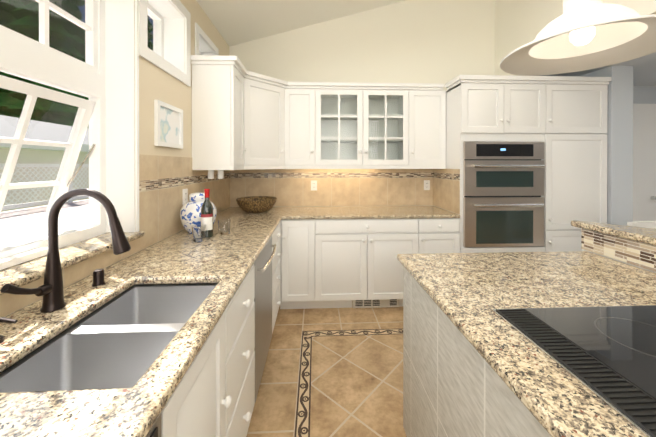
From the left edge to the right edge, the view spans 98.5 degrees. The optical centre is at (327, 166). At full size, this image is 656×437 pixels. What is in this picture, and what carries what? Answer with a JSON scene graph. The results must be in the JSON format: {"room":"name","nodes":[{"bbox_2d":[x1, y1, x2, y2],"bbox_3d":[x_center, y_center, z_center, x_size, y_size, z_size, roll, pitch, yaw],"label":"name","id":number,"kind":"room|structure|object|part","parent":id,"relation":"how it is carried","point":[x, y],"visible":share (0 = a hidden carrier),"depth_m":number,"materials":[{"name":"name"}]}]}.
{"room":"kitchen","nodes":[
{"label":"kitchen","id":0,"kind":"room"},
{"bbox_2d":[5,0,228,316],"bbox_3d":[-1.100,-0.011,0.259,0.210,2.800,5.940,0,0,-3],"label":"wall","id":1,"kind":"structure","parent":0,"point":[154,83],"depth_m":1.90,"materials":[{"name":"beige paint"}]},
{"bbox_2d":[0,0,138,269],"bbox_3d":[-1.217,-0.413,0.811,0.418,1.600,1.474,0,0,-3],"label":"awning window","id":2,"kind":"structure","parent":1,"relation":"in","point":[104,77],"depth_m":1.45,"materials":[{"name":"white wood"}]},
{"bbox_2d":[0,231,143,294],"bbox_3d":[-1.078,0.377,0.827,0.185,0.030,1.490,0,0,-3],"label":"window sill","id":3,"kind":"structure","parent":1,"relation":"attached to","point":[23,274],"depth_m":1.12,"materials":[{"name":"beige stone"}]},
{"bbox_2d":[0,154,231,316],"bbox_3d":[-1.027,0.204,1.063,0.008,0.536,4.360,0,0,-3],"label":"tile backsplash","id":4,"kind":"structure","parent":1,"relation":"attached to","point":[164,181],"depth_m":1.75,"materials":[{"name":"beige tile"}]},
{"bbox_2d":[183,189,187,204],"bbox_3d":[-1.065,0.227,2.109,0.008,0.116,0.072,0,0,-3],"label":"outlet","id":5,"kind":"object","parent":4,"relation":"attached to","point":[185,195],"visible":0.98,"depth_m":2.10,"materials":[{"name":"white plastic"}]},
{"bbox_2d":[139,0,190,86],"bbox_3d":[-1.165,-0.902,1.874,0.222,0.566,0.636,0,0,-3],"label":"clerestory window","id":6,"kind":"structure","parent":1,"relation":"in","point":[170,53],"depth_m":2.08,"materials":[{"name":"white wood"}]},
{"bbox_2d":[154,100,182,148],"bbox_3d":[-1.055,-0.267,1.886,0.022,0.280,0.330,0,0,-3],"label":"picture frame","id":7,"kind":"object","parent":1,"relation":"attached to","point":[168,125],"visible":1,"depth_m":1.86,"materials":[{"name":"white"}]},
{"bbox_2d":[195,23,218,54],"bbox_3d":[-1.196,-1.035,2.563,0.222,0.276,0.526,0,0,-3],"label":"clerestory window","id":8,"kind":"structure","parent":1,"relation":"in","point":[203,47],"depth_m":2.56,"materials":[{"name":"white wood"}]},
{"bbox_2d":[191,59,250,166],"bbox_3d":[-0.903,-0.422,2.437,0.373,0.825,0.377,0,0,-3],"label":"upper cabinet","id":9,"kind":"object","parent":1,"relation":"attached to","point":[243,118],"depth_m":2.25,"materials":[{"name":"white wood"}]},
{"bbox_2d":[208,170,213,178],"bbox_3d":[-0.973,0.068,2.347,0.047,0.070,0.047,0,0,-15],"label":"puck light","id":10,"kind":"object","parent":9,"relation":"attached to","point":[211,174],"depth_m":2.33,"materials":[{"name":"white plastic"}]},
{"bbox_2d":[218,170,223,178],"bbox_3d":[-0.893,0.068,2.350,0.047,0.070,0.047,0,0,-15],"label":"puck light","id":11,"kind":"object","parent":9,"relation":"attached to","point":[220,172],"depth_m":2.33,"materials":[{"name":"white plastic"}]},
{"bbox_2d":[251,72,290,166],"bbox_3d":[-0.749,-0.423,2.745,0.709,0.825,0.400,0,0,-3],"label":"upper cabinet","id":12,"kind":"object","parent":1,"relation":"attached to","point":[270,96],"depth_m":2.80,"materials":[{"name":"white wood"}]},
{"bbox_2d":[246,306,406,436],"bbox_3d":[2.441,1.418,0.423,7.300,0.060,6.240,0,0,-3],"label":"floor","id":13,"kind":"structure","parent":0,"point":[332,372],"depth_m":1.86,"materials":[{"name":"tile"}]},
{"bbox_2d":[146,414,160,436],"bbox_3d":[-0.634,0.953,0.283,0.604,0.872,0.594,0,0,-3],"label":"stainless steel trash compactor","id":14,"kind":"object","parent":13,"relation":"on","point":[155,430],"visible":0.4,"depth_m":0.57,"materials":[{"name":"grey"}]},
{"bbox_2d":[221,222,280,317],"bbox_3d":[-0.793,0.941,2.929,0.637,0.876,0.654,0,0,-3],"label":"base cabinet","id":15,"kind":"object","parent":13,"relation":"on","point":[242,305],"depth_m":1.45,"materials":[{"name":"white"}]},
{"bbox_2d":[0,207,287,436],"bbox_3d":[-0.690,0.489,1.075,0.681,0.035,4.351,0,0,-3],"label":"countertop","id":16,"kind":"structure","parent":15,"relation":"on","point":[226,262],"depth_m":0.84,"materials":[{"name":"beige stone"}]},
{"bbox_2d":[0,317,17,342],"bbox_3d":[-0.880,0.436,0.751,0.098,0.073,0.054,0,0,-3],"label":"soap dispenser","id":17,"kind":"object","parent":16,"relation":"on","point":[6,320],"visible":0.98,"depth_m":0.75,"materials":[{"name":"black metal"}]},
{"bbox_2d":[1,188,130,312],"bbox_3d":[-0.803,0.273,0.890,0.278,0.398,0.169,0,0,-3],"label":"pull-down faucet","id":18,"kind":"object","parent":16,"relation":"on","point":[50,290],"visible":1,"depth_m":0.93,"materials":[{"name":"brown metal"}]},
{"bbox_2d":[92,269,104,285],"bbox_3d":[-0.917,0.442,1.129,0.042,0.058,0.042,0,0,-3],"label":"air gap cap","id":19,"kind":"object","parent":16,"relation":"on","point":[98,277],"visible":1,"depth_m":1.12,"materials":[{"name":"black metal"}]},
{"bbox_2d":[0,283,217,392],"bbox_3d":[-0.621,0.622,0.903,0.417,0.225,0.652,0,0,-3],"label":"undermount sink","id":20,"kind":"object","parent":16,"relation":"in","point":[123,339],"visible":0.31,"depth_m":0.88,"materials":[{"name":"silver metal"}]},
{"bbox_2d":[180,192,216,233],"bbox_3d":[-0.924,0.327,2.019,0.244,0.281,0.244,0,0,-3],"label":"ginger jar","id":21,"kind":"object","parent":16,"relation":"on","point":[190,212],"visible":0.58,"depth_m":1.93,"materials":[{"name":"ceramic"}]},
{"bbox_2d":[192,224,205,241],"bbox_3d":[-0.813,0.421,1.780,0.083,0.095,0.083,0,0,-3],"label":"glass tumbler","id":22,"kind":"object","parent":16,"relation":"on","point":[198,232],"visible":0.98,"depth_m":1.75,"materials":[{"name":"white"}]},
{"bbox_2d":[201,189,212,237],"bbox_3d":[-0.802,0.308,1.874,0.075,0.319,0.076,0,0,-3],"label":"wine bottle","id":23,"kind":"object","parent":16,"relation":"on","point":[207,213],"visible":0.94,"depth_m":1.85,"materials":[{"name":"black glass"}]},
{"bbox_2d":[218,219,230,234],"bbox_3d":[-0.719,0.420,1.959,0.083,0.095,0.083,0,0,-3],"label":"glass tumbler","id":24,"kind":"object","parent":16,"relation":"on","point":[224,226],"visible":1,"depth_m":1.93,"materials":[{"name":"clear glass"}]},
{"bbox_2d":[236,196,276,212],"bbox_3d":[-0.728,0.396,2.889,0.408,0.137,0.408,0,0,-3],"label":"woven basket bowl","id":25,"kind":"object","parent":16,"relation":"on","point":[255,204],"visible":1,"depth_m":2.76,"materials":[{"name":"brown wicker"}]},
{"bbox_2d":[254,236,276,401],"bbox_3d":[-0.675,0.947,1.803,0.658,0.872,0.594,0,0,-3],"label":"stainless steel dishwasher","id":26,"kind":"object","parent":13,"relation":"on","point":[263,298],"visible":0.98,"depth_m":1.73,"materials":[{"name":"grey metal"}]},
{"bbox_2d":[280,218,459,308],"bbox_3d":[0.396,0.941,2.980,1.733,0.876,0.659,0,0,-3],"label":"base cabinet","id":27,"kind":"object","parent":13,"relation":"on","point":[334,263],"visible":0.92,"depth_m":2.68,"materials":[{"name":"white wood"}]},
{"bbox_2d":[284,206,459,219],"bbox_3d":[0.418,0.482,2.987,1.687,0.035,0.631,0,0,-3],"label":"countertop","id":28,"kind":"structure","parent":27,"relation":"on","point":[297,212],"depth_m":2.84,"materials":[{"name":"beige stone"}]},
{"bbox_2d":[352,299,398,307],"bbox_3d":[0.469,1.326,2.765,0.460,0.103,0.034,0,0,-3],"label":"air vent grille","id":29,"kind":"object","parent":27,"relation":"attached to","point":[374,303],"visible":0.6,"depth_m":2.75,"materials":[{"name":"beige metal"}]},
{"bbox_2d":[438,75,611,252],"bbox_3d":[1.982,0.256,3.020,1.503,2.245,0.716,0,0,-3],"label":"oven cabinet","id":30,"kind":"object","parent":13,"relation":"on","point":[563,119],"depth_m":2.74,"materials":[{"name":"white wood"}]},
{"bbox_3d":[1.692,0.269,2.983,0.789,1.014,0.669,0,0,-3],"label":"oven double stainless","id":31,"kind":"part","parent":30,"relation":"part of","materials":[{"name":"silver metal"}]},
{"bbox_2d":[403,229,655,436],"bbox_3d":[1.071,0.874,0.184,1.220,1.030,2.810,0,0,-3],"label":"kitchen island","id":32,"kind":"object","parent":13,"relation":"on","point":[454,385],"visible":0.39,"depth_m":1.06,"materials":[{"name":"tile"}]},
{"bbox_2d":[397,251,655,436],"bbox_3d":[0.969,0.493,0.148,1.073,0.035,2.810,0,0,-3],"label":"island countertop","id":33,"kind":"structure","parent":32,"relation":"on","point":[467,293],"depth_m":1.00,"materials":[{"name":"beige stone"}]},
{"bbox_2d":[492,305,655,436],"bbox_3d":[0.928,0.469,0.677,0.760,0.008,0.530,0,0,-3],"label":"cooktop","id":34,"kind":"object","parent":33,"relation":"in","point":[606,355],"visible":1,"depth_m":0.73,"materials":[{"name":"black glass"}]},
{"bbox_2d":[571,220,655,245],"bbox_3d":[1.709,0.340,0.226,0.440,0.035,2.900,0,0,-3],"label":"bar","id":35,"kind":"object","parent":32,"relation":"on","point":[642,235],"visible":1,"depth_m":1.42,"materials":[{"name":"beige stone"}]},
{"bbox_2d":[627,221,655,228],"bbox_3d":[2.446,0.894,2.304,0.480,0.975,0.480,0,0,-3],"label":"dining chair","id":36,"kind":"object","parent":13,"relation":"on","point":[648,224],"visible":0.06,"depth_m":2.07,"materials":[{"name":"white"}]},
{"bbox_2d":[196,0,655,85],"bbox_3d":[2.441,-1.681,0.412,7.300,1.419,6.240,0,0,-3],"label":"ceiling","id":37,"kind":"structure","parent":0,"point":[235,22],"depth_m":2.92,"materials":[{"name":"white paint"}]},
{"bbox_2d":[500,0,655,75],"bbox_3d":[0.832,-1.127,0.922,0.460,1.515,0.460,0,0,-3],"label":"pendant lamp","id":38,"kind":"object","parent":37,"relation":"hanging from","point":[579,35],"visible":1,"depth_m":0.94,"materials":[{"name":"white metal"}]},
{"bbox_2d":[229,0,655,206],"bbox_3d":[2.304,-0.598,3.463,7.300,3.950,0.140,0,0,-3],"label":"wall","id":39,"kind":"structure","parent":0,"point":[444,42],"depth_m":3.32,"materials":[{"name":"beige paint"}]},
{"bbox_2d":[291,91,294,166],"bbox_3d":[-0.764,-0.424,3.088,0.709,0.825,0.327,0,0,-3],"label":"upper cabinet","id":40,"kind":"object","parent":39,"relation":"attached to","point":[292,92],"depth_m":2.95,"materials":[{"name":"white wood"}]},
{"bbox_2d":[232,169,431,206],"bbox_3d":[0.075,0.195,3.291,2.351,0.536,0.008,0,0,-3],"label":"tile backsplash","id":41,"kind":"structure","parent":39,"relation":"attached to","point":[291,187],"depth_m":3.29,"materials":[{"name":"beige tile"}]},
{"bbox_2d":[311,180,316,190],"bbox_3d":[-0.163,0.223,3.271,0.072,0.116,0.008,0,0,-3],"label":"electrical outlet","id":42,"kind":"object","parent":41,"relation":"attached to","point":[313,185],"visible":1,"depth_m":3.27,"materials":[{"name":"white plastic"}]},
{"bbox_2d":[424,180,429,189],"bbox_3d":[1.167,0.222,3.331,0.072,0.116,0.008,0,0,-3],"label":"electrical outlet","id":43,"kind":"object","parent":41,"relation":"attached to","point":[426,184],"visible":1,"depth_m":3.33,"materials":[{"name":"white plastic"}]},
{"bbox_2d":[432,169,459,213],"bbox_3d":[1.260,0.245,3.037,0.008,0.438,0.605,0,0,-3],"label":"tile backsplash","id":44,"kind":"structure","parent":39,"relation":"attached to","point":[445,182],"depth_m":3.00,"materials":[{"name":"beige tile"}]},
{"bbox_2d":[633,104,655,220],"bbox_3d":[3.638,0.307,3.419,0.980,2.140,0.071,0,0,-3],"label":"hall door","id":45,"kind":"structure","parent":39,"relation":"in","point":[644,162],"depth_m":3.45,"materials":[{"name":"white wood"}]},
{"bbox_2d":[493,0,655,75],"bbox_3d":[2.201,-1.767,0.401,0.140,1.590,5.940,0,0,-3],"label":"wall","id":46,"kind":"structure","parent":0,"point":[516,23],"depth_m":2.94,"materials":[{"name":"beige paint"}]},
{"bbox_2d":[580,66,636,225],"bbox_3d":[2.862,0.198,3.086,0.220,2.360,0.650,0,0,-3],"label":"wall","id":47,"kind":"structure","parent":0,"point":[622,94],"depth_m":2.76,"materials":[{"name":"blue"}]},
{"label":"outside","id":48,"kind":"structure","parent":0,"visible":0},
{"bbox_3d":[-23.996,1.743,18.874,43.820,0.050,110.000,0,0,-3],"label":"ground","id":49,"kind":"structure","parent":48,"visible":0},
{"bbox_2d":[0,0,23,117],"bbox_3d":[-19.259,-10.167,16.386,6.101,23.789,6.176,0,0,-3],"label":"conifer tree","id":50,"kind":"object","parent":49,"relation":"on","point":[4,12],"depth_m":15.96,"materials":[{"name":"green plant"}]},
{"bbox_2d":[0,199,88,247],"bbox_3d":[-3.668,1.295,5.273,4.410,0.950,19.000,0,0,-3],"label":"deck","id":51,"kind":"object","parent":49,"relation":"on","point":[74,215],"depth_m":4.45,"materials":[{"name":"grey wood"}]},
{"bbox_2d":[0,163,88,209],"bbox_3d":[-5.735,0.343,5.477,0.100,0.948,17.700,0,0,-3],"label":"fence","id":52,"kind":"object","parent":51,"relation":"on","point":[21,205],"visible":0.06,"depth_m":5.57,"materials":[{"name":"grey wood"}]},
{"bbox_2d":[0,115,88,211],"bbox_3d":[-10.807,0.030,9.201,5.200,3.450,11.100,0,0,-3],"label":"shed","id":53,"kind":"object","parent":49,"relation":"on","point":[35,132],"depth_m":8.56,"materials":[{"name":"beige"}]},
{"bbox_2d":[1,0,88,125],"bbox_3d":[-15.909,-9.056,16.131,4.694,21.569,4.950,0,0,-3],"label":"conifer tree","id":54,"kind":"object","parent":49,"relation":"on","point":[27,13],"visible":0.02,"depth_m":15.34,"materials":[{"name":"green plant"}]},
{"bbox_2d":[71,0,88,128],"bbox_3d":[-24.379,-12.424,25.984,6.743,28.229,6.470,0,0,-3],"label":"conifer tree","id":55,"kind":"object","parent":49,"relation":"on","point":[80,49],"depth_m":26.12,"materials":[{"name":"green plant"}]},
{"bbox_2d":[147,27,152,50],"bbox_3d":[-16.653,-9.642,24.135,4.906,22.679,4.665,0,0,-3],"label":"conifer tree","id":56,"kind":"object","parent":49,"relation":"on","point":[150,38],"depth_m":24.50,"materials":[{"name":"green plant"}]},
{"bbox_2d":[147,15,152,30],"bbox_3d":[-18.811,-10.211,28.017,5.146,23.789,5.102,0,0,-3],"label":"conifer tree","id":57,"kind":"object","parent":49,"relation":"on","point":[149,26],"depth_m":28.21,"materials":[{"name":"green plant"}]}
]}

